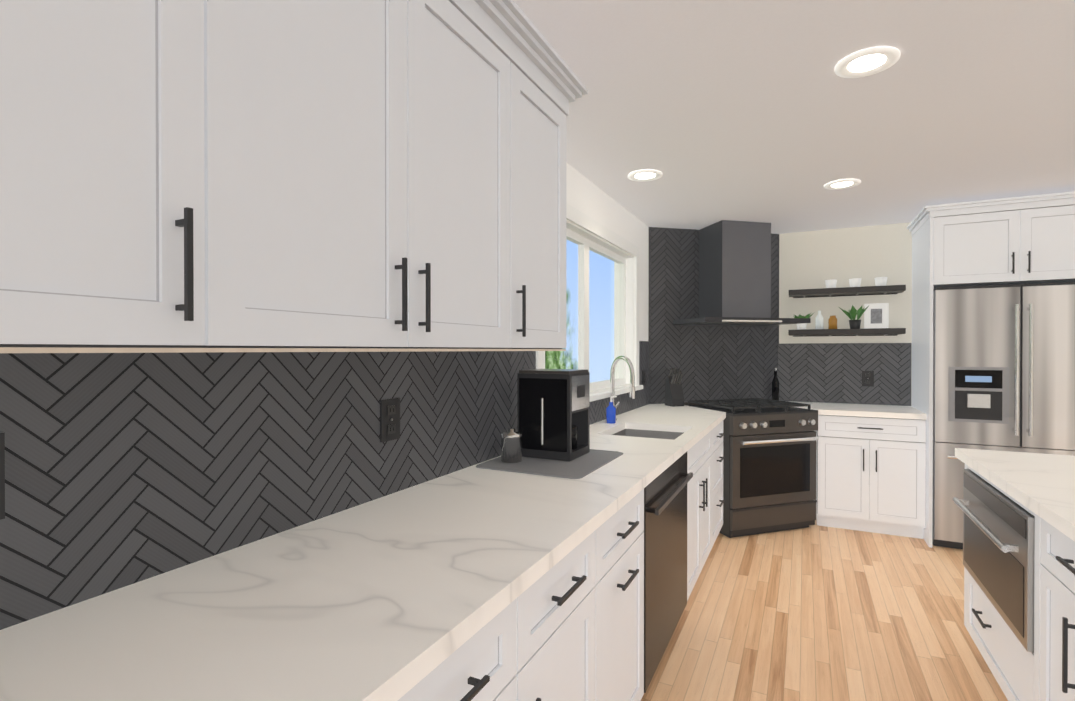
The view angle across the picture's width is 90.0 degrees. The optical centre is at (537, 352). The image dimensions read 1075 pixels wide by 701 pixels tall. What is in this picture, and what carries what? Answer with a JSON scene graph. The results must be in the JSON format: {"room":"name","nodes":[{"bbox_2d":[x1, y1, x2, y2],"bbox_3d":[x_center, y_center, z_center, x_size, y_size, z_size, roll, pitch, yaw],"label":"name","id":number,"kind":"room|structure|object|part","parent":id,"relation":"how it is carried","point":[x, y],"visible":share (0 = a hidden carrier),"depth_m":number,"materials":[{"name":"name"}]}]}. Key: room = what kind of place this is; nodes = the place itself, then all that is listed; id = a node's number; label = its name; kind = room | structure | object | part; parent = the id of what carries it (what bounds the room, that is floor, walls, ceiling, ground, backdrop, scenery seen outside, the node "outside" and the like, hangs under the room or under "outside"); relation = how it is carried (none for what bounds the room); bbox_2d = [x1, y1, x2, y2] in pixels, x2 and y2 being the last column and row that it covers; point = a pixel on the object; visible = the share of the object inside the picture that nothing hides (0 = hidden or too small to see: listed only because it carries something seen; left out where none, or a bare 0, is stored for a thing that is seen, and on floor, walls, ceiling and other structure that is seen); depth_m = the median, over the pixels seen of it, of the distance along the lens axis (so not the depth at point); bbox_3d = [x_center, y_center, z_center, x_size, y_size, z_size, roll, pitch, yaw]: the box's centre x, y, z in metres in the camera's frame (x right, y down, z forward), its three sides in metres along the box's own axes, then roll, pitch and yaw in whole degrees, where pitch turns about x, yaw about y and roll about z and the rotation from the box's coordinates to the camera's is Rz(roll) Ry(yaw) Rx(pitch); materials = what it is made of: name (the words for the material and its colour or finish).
{"room":"kitchen","nodes":[
{"label":"kitchen","id":0,"kind":"room"},
{"bbox_2d":[566,162,648,378],"bbox_3d":[-0.380,0.158,2.055,0.160,2.400,7.460,0,0,26],"label":"wall","id":1,"kind":"structure","parent":0,"point":[586,196],"depth_m":3.90,"materials":[{"name":"paint"}]},
{"bbox_2d":[0,0,259,352],"bbox_3d":[-0.771,-0.493,0.694,0.332,0.973,0.609,0,0,26],"label":"upper cabinet","id":2,"kind":"object","parent":1,"relation":"attached to","point":[182,176],"depth_m":0.75,"materials":[{"name":"white wood"}]},
{"bbox_2d":[0,341,648,629],"bbox_3d":[-0.292,0.191,2.044,0.006,0.545,5.517,0,0,26],"label":"wall tiles","id":3,"kind":"structure","parent":1,"relation":"attached to","point":[123,469],"depth_m":1.17,"materials":[{"name":"black tile"}]},
{"bbox_2d":[0,432,4,519],"bbox_3d":[-0.886,0.200,0.833,0.009,0.140,0.090,0,0,26],"label":"electrical outlet","id":4,"kind":"object","parent":3,"relation":"attached to","point":[2,475],"visible":1,"depth_m":0.87,"materials":[{"name":"black plastic"}]},
{"bbox_2d":[380,398,399,441],"bbox_3d":[-0.460,0.210,1.688,0.009,0.130,0.085,0,0,26],"label":"electrical outlet","id":5,"kind":"object","parent":3,"relation":"attached to","point":[389,419],"visible":1,"depth_m":1.68,"materials":[{"name":"black plastic"}]},
{"bbox_2d":[642,370,645,385],"bbox_3d":[0.864,0.206,4.352,0.009,0.130,0.085,0,0,26],"label":"electrical outlet","id":6,"kind":"object","parent":3,"relation":"attached to","point":[643,377],"visible":0.98,"depth_m":4.34,"materials":[{"name":"black plastic"}]},
{"bbox_2d":[260,0,527,351],"bbox_3d":[-0.449,-0.496,1.342,0.332,0.973,1.096,0,0,26],"label":"upper cabinet","id":7,"kind":"object","parent":1,"relation":"attached to","point":[394,133],"depth_m":1.21,"materials":[{"name":"white wood"}]},
{"bbox_2d":[528,52,571,350],"bbox_3d":[-0.148,-0.500,1.947,0.332,0.973,0.514,0,0,26],"label":"upper cabinet","id":8,"kind":"object","parent":1,"relation":"attached to","point":[548,103],"depth_m":1.95,"materials":[{"name":"white wood"}]},
{"bbox_2d":[536,203,642,401],"bbox_3d":[0.360,-0.264,3.416,0.150,1.100,1.780,0,0,26],"label":"window","id":9,"kind":"structure","parent":1,"relation":"in","point":[585,233],"depth_m":3.65,"materials":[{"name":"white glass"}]},
{"bbox_2d":[513,0,1074,233],"bbox_3d":[1.425,-1.087,1.062,4.450,0.100,7.700,0,0,26],"label":"ceiling","id":10,"kind":"structure","parent":0,"point":[713,111],"depth_m":2.27,"materials":[{"name":"paint"}]},
{"bbox_2d":[628,169,661,180],"bbox_3d":[0.633,-1.040,3.165,0.200,0.011,0.200,0,0,26],"label":"recessed light","id":11,"kind":"object","parent":10,"relation":"in","point":[646,175],"visible":1,"depth_m":3.16,"materials":[{"name":"white plastic"}]},
{"bbox_2d":[824,179,860,189],"bbox_3d":[1.890,-1.041,3.333,0.200,0.011,0.200,0,0,26],"label":"recessed light","id":12,"kind":"object","parent":10,"relation":"in","point":[841,184],"visible":1,"depth_m":3.32,"materials":[{"name":"white plastic"}]},
{"bbox_2d":[835,46,899,77],"bbox_3d":[1.177,-1.034,1.923,0.200,0.011,0.200,0,0,26],"label":"recessed light","id":13,"kind":"object","parent":10,"relation":"in","point":[867,62],"visible":1,"depth_m":1.91,"materials":[{"name":"white plastic"}]},
{"bbox_2d":[641,520,1007,700],"bbox_3d":[1.425,1.413,1.075,4.450,0.100,7.700,0,0,26],"label":"floor","id":14,"kind":"structure","parent":0,"point":[815,612],"depth_m":2.66,"materials":[{"name":"brown wood"}]},
{"bbox_2d":[388,516,607,700],"bbox_3d":[-0.332,0.925,1.233,0.644,0.876,1.052,0,0,26],"label":"base cabinet","id":15,"kind":"object","parent":14,"relation":"on","point":[548,641],"depth_m":1.21,"materials":[{"name":"white wood"}]},
{"bbox_2d":[0,404,725,700],"bbox_3d":[0.034,0.463,1.955,0.654,0.040,5.546,0,0,26],"label":"countertop","id":16,"kind":"structure","parent":15,"relation":"on","point":[355,603],"depth_m":0.99,"materials":[{"name":"white stone"}]},
{"bbox_2d":[476,449,622,478],"bbox_3d":[0.067,0.439,2.214,0.440,0.004,0.540,0,0,26],"label":"mat","id":17,"kind":"object","parent":16,"relation":"on","point":[584,465],"visible":0.67,"depth_m":2.09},
{"bbox_2d":[501,428,522,462],"bbox_3d":[-0.105,0.372,2.171,0.090,0.130,0.089,0,0,26],"label":"canister","id":18,"kind":"object","parent":17,"relation":"on","point":[511,445],"visible":1,"depth_m":2.14,"materials":[{"name":"silver metal"}]},
{"bbox_2d":[517,369,589,460],"bbox_3d":[0.072,0.255,2.304,0.247,0.362,0.233,0,0,26],"label":"coffee maker","id":19,"kind":"object","parent":17,"relation":"on","point":[553,414],"visible":0.98,"depth_m":2.22,"materials":[{"name":"black plastic"}]},
{"bbox_2d":[606,396,616,423],"bbox_3d":[0.459,0.351,3.331,0.066,0.170,0.058,0,0,26],"label":"soap bottle","id":20,"kind":"object","parent":16,"relation":"on","point":[610,413],"visible":1,"depth_m":3.31,"materials":[{"name":"blue plastic"}]},
{"bbox_2d":[610,356,634,420],"bbox_3d":[0.539,0.227,3.380,0.215,0.418,0.246,0,0,26],"label":"faucet","id":21,"kind":"object","parent":16,"relation":"on","point":[632,375],"visible":0.65,"depth_m":3.31,"materials":[{"name":"silver metal"}]},
{"bbox_2d":[665,367,683,406],"bbox_3d":[1.113,0.274,4.352,0.110,0.313,0.125,0,0,-19],"label":"knife block","id":22,"kind":"object","parent":16,"relation":"on","point":[674,396],"visible":1,"depth_m":4.33,"materials":[{"name":"black wood"}]},
{"bbox_2d":[608,484,647,700],"bbox_3d":[-0.025,0.922,1.850,0.644,0.876,0.568,0,0,26],"label":"base cabinet","id":23,"kind":"object","parent":14,"relation":"on","point":[625,525],"depth_m":1.78,"materials":[{"name":"white wood"}]},
{"bbox_2d":[643,452,692,692],"bbox_3d":[0.304,0.921,2.441,0.660,0.871,0.779,0,0,26],"label":"dishwasher","id":24,"kind":"object","parent":14,"relation":"on","point":[665,547],"visible":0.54,"depth_m":2.21,"materials":[{"name":"black metal"}]},
{"bbox_2d":[616,416,725,571],"bbox_3d":[0.915,0.912,3.741,0.644,0.876,0.606,0,0,26],"label":"base cabinet","id":25,"kind":"object","parent":14,"relation":"on","point":[705,500],"depth_m":3.20,"materials":[{"name":"white wood"}]},
{"bbox_2d":[684,398,818,537],"bbox_3d":[1.670,0.871,4.259,0.775,0.952,0.729,0,0,-19],"label":"gas range","id":26,"kind":"object","parent":14,"relation":"on","point":[769,466],"visible":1,"depth_m":3.97,"materials":[{"name":"black metal"}]},
{"bbox_2d":[788,401,926,538],"bbox_3d":[2.362,0.889,4.318,1.155,0.915,0.637,0,0,26],"label":"base cabinet","id":27,"kind":"object","parent":14,"relation":"on","point":[870,468],"visible":1,"depth_m":3.96,"materials":[{"name":"white wood"}]},
{"bbox_2d":[772,367,778,399],"bbox_3d":[2.090,0.279,4.720,0.060,0.300,0.058,0,0,26],"label":"oil bottle","id":28,"kind":"object","parent":27,"relation":"on","point":[775,388],"visible":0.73,"depth_m":4.70,"materials":[{"name":"black glass"}]},
{"bbox_2d":[907,191,1074,547],"bbox_3d":[3.293,0.169,3.803,1.036,2.360,0.733,0,0,26],"label":"surround","id":29,"kind":"object","parent":14,"relation":"on","point":[1017,240],"visible":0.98,"depth_m":3.61,"materials":[{"name":"white wood"}]},
{"bbox_2d":[932,282,1074,548],"bbox_3d":[3.279,0.452,3.776,0.912,1.794,0.778,0,0,26],"label":"refrigerator","id":30,"kind":"object","parent":14,"relation":"on","point":[1003,367],"visible":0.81,"depth_m":3.54,"materials":[{"name":"silver metal"}]},
{"bbox_2d":[952,456,1074,700],"bbox_3d":[1.392,0.930,0.206,1.138,0.876,4.522,0,0,26],"label":"kitchen island","id":31,"kind":"object","parent":14,"relation":"on","point":[1019,564],"depth_m":1.80,"materials":[{"name":"white wood"}]},
{"bbox_3d":[1.978,0.739,1.947,0.636,0.430,0.780,0,0,26],"label":"microwave drawer","id":32,"kind":"part","parent":31,"relation":"part of","materials":[{"name":"silver metal"}]},
{"bbox_2d":[955,448,1074,535],"bbox_3d":[1.428,0.473,0.203,1.132,0.040,4.550,0,0,26],"label":"island countertop","id":33,"kind":"structure","parent":31,"relation":"on","point":[1046,482],"depth_m":1.93,"materials":[{"name":"white stone"}]},
{"bbox_2d":[779,222,911,431],"bbox_3d":[3.108,0.146,4.397,4.000,2.400,0.160,0,0,26],"label":"wall","id":34,"kind":"structure","parent":0,"point":[867,255],"depth_m":4.55,"materials":[{"name":"paint"}]},
{"bbox_2d":[778,343,910,405],"bbox_3d":[2.582,0.185,4.566,0.984,0.530,0.006,0,0,26],"label":"wall tile","id":35,"kind":"structure","parent":34,"relation":"attached to","point":[822,372],"depth_m":4.55,"materials":[{"name":"black tile"}]},
{"bbox_2d":[862,371,873,386],"bbox_3d":[2.750,0.216,4.474,0.085,0.130,0.009,0,0,26],"label":"electrical outlet","id":36,"kind":"object","parent":35,"relation":"attached to","point":[867,378],"visible":1,"depth_m":4.47,"materials":[{"name":"black plastic"}]},
{"bbox_2d":[788,328,905,336],"bbox_3d":[2.548,-0.167,4.471,0.830,0.055,0.200,0,0,26],"label":"shelf","id":37,"kind":"object","parent":34,"relation":"attached to","point":[850,332],"visible":1,"depth_m":4.41,"materials":[{"name":"black wood"}]},
{"bbox_2d":[793,312,814,329],"bbox_3d":[2.283,-0.272,4.607,0.167,0.151,0.134,0,0,26],"label":"potted plant","id":38,"kind":"object","parent":37,"relation":"on","point":[802,326],"visible":0.69,"depth_m":4.58,"materials":[{"name":"ceramic"}]},
{"bbox_2d":[815,311,822,328],"bbox_3d":[2.387,-0.276,4.550,0.060,0.160,0.060,0,0,26],"label":"clear bottle","id":39,"kind":"object","parent":37,"relation":"on","point":[819,321],"visible":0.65,"depth_m":4.53,"materials":[{"name":"clear glass"}]},
{"bbox_2d":[828,315,836,328],"bbox_3d":[2.476,-0.253,4.506,0.066,0.115,0.066,0,0,26],"label":"jar","id":40,"kind":"object","parent":37,"relation":"on","point":[832,321],"visible":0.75,"depth_m":4.48,"materials":[{"name":"orange glass"}]},
{"bbox_2d":[839,305,867,328],"bbox_3d":[2.608,-0.293,4.433,0.227,0.197,0.177,0,0,26],"label":"potted plant","id":41,"kind":"object","parent":37,"relation":"on","point":[852,313],"visible":0.96,"depth_m":4.40,"materials":[{"name":"plant"}]},
{"bbox_2d":[864,303,888,328],"bbox_3d":[2.784,-0.300,4.416,0.170,0.210,0.014,0,0,26],"label":"picture","id":42,"kind":"object","parent":37,"relation":"on","point":[876,315],"visible":0.98,"depth_m":4.41,"materials":[{"name":"white paper"}]},
{"bbox_2d":[789,285,905,297],"bbox_3d":[2.548,-0.505,4.469,0.830,0.055,0.200,0,0,26],"label":"shelf","id":43,"kind":"object","parent":34,"relation":"attached to","point":[852,291],"visible":1,"depth_m":4.42,"materials":[{"name":"black wood"}]},
{"bbox_2d":[825,279,836,287],"bbox_3d":[2.463,-0.571,4.511,0.090,0.075,0.089,0,0,26],"label":"cup","id":44,"kind":"object","parent":43,"relation":"on","point":[832,283],"visible":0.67,"depth_m":4.48,"materials":[{"name":"ceramic"}]},
{"bbox_2d":[849,278,860,286],"bbox_3d":[2.620,-0.571,4.433,0.090,0.075,0.089,0,0,26],"label":"cup","id":45,"kind":"object","parent":43,"relation":"on","point":[854,282],"visible":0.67,"depth_m":4.40,"materials":[{"name":"ceramic"}]},
{"bbox_2d":[874,277,886,285],"bbox_3d":[2.781,-0.570,4.353,0.090,0.075,0.089,0,0,26],"label":"cup","id":46,"kind":"object","parent":43,"relation":"on","point":[880,281],"visible":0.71,"depth_m":4.32,"materials":[{"name":"ceramic"}]},
{"label":"outside","id":47,"kind":"structure","parent":0,"visible":0},
{"bbox_2d":[545,239,613,382],"bbox_3d":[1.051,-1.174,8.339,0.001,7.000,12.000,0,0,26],"label":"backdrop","id":48,"kind":"structure","parent":47,"point":[601,335],"depth_m":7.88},
{"bbox_3d":[1.538,0.145,4.653,0.960,2.400,0.780,0,0,26],"label":"wall","id":49,"kind":"structure","parent":0,"visible":0},
{"bbox_2d":[648,227,778,403],"bbox_3d":[1.540,-0.302,4.648,1.249,1.504,0.006,0,0,-13],"label":"tiled wall","id":50,"kind":"structure","parent":49,"relation":"attached to","point":[714,362],"depth_m":4.60,"materials":[{"name":"black tile"}]},
{"bbox_2d":[673,220,810,325],"bbox_3d":[1.655,-0.641,4.399,0.920,0.818,0.521,0,0,-13],"label":"range hood","id":51,"kind":"object","parent":49,"relation":"attached to","point":[734,272],"visible":1,"depth_m":4.31,"materials":[{"name":"black metal"}]}
]}

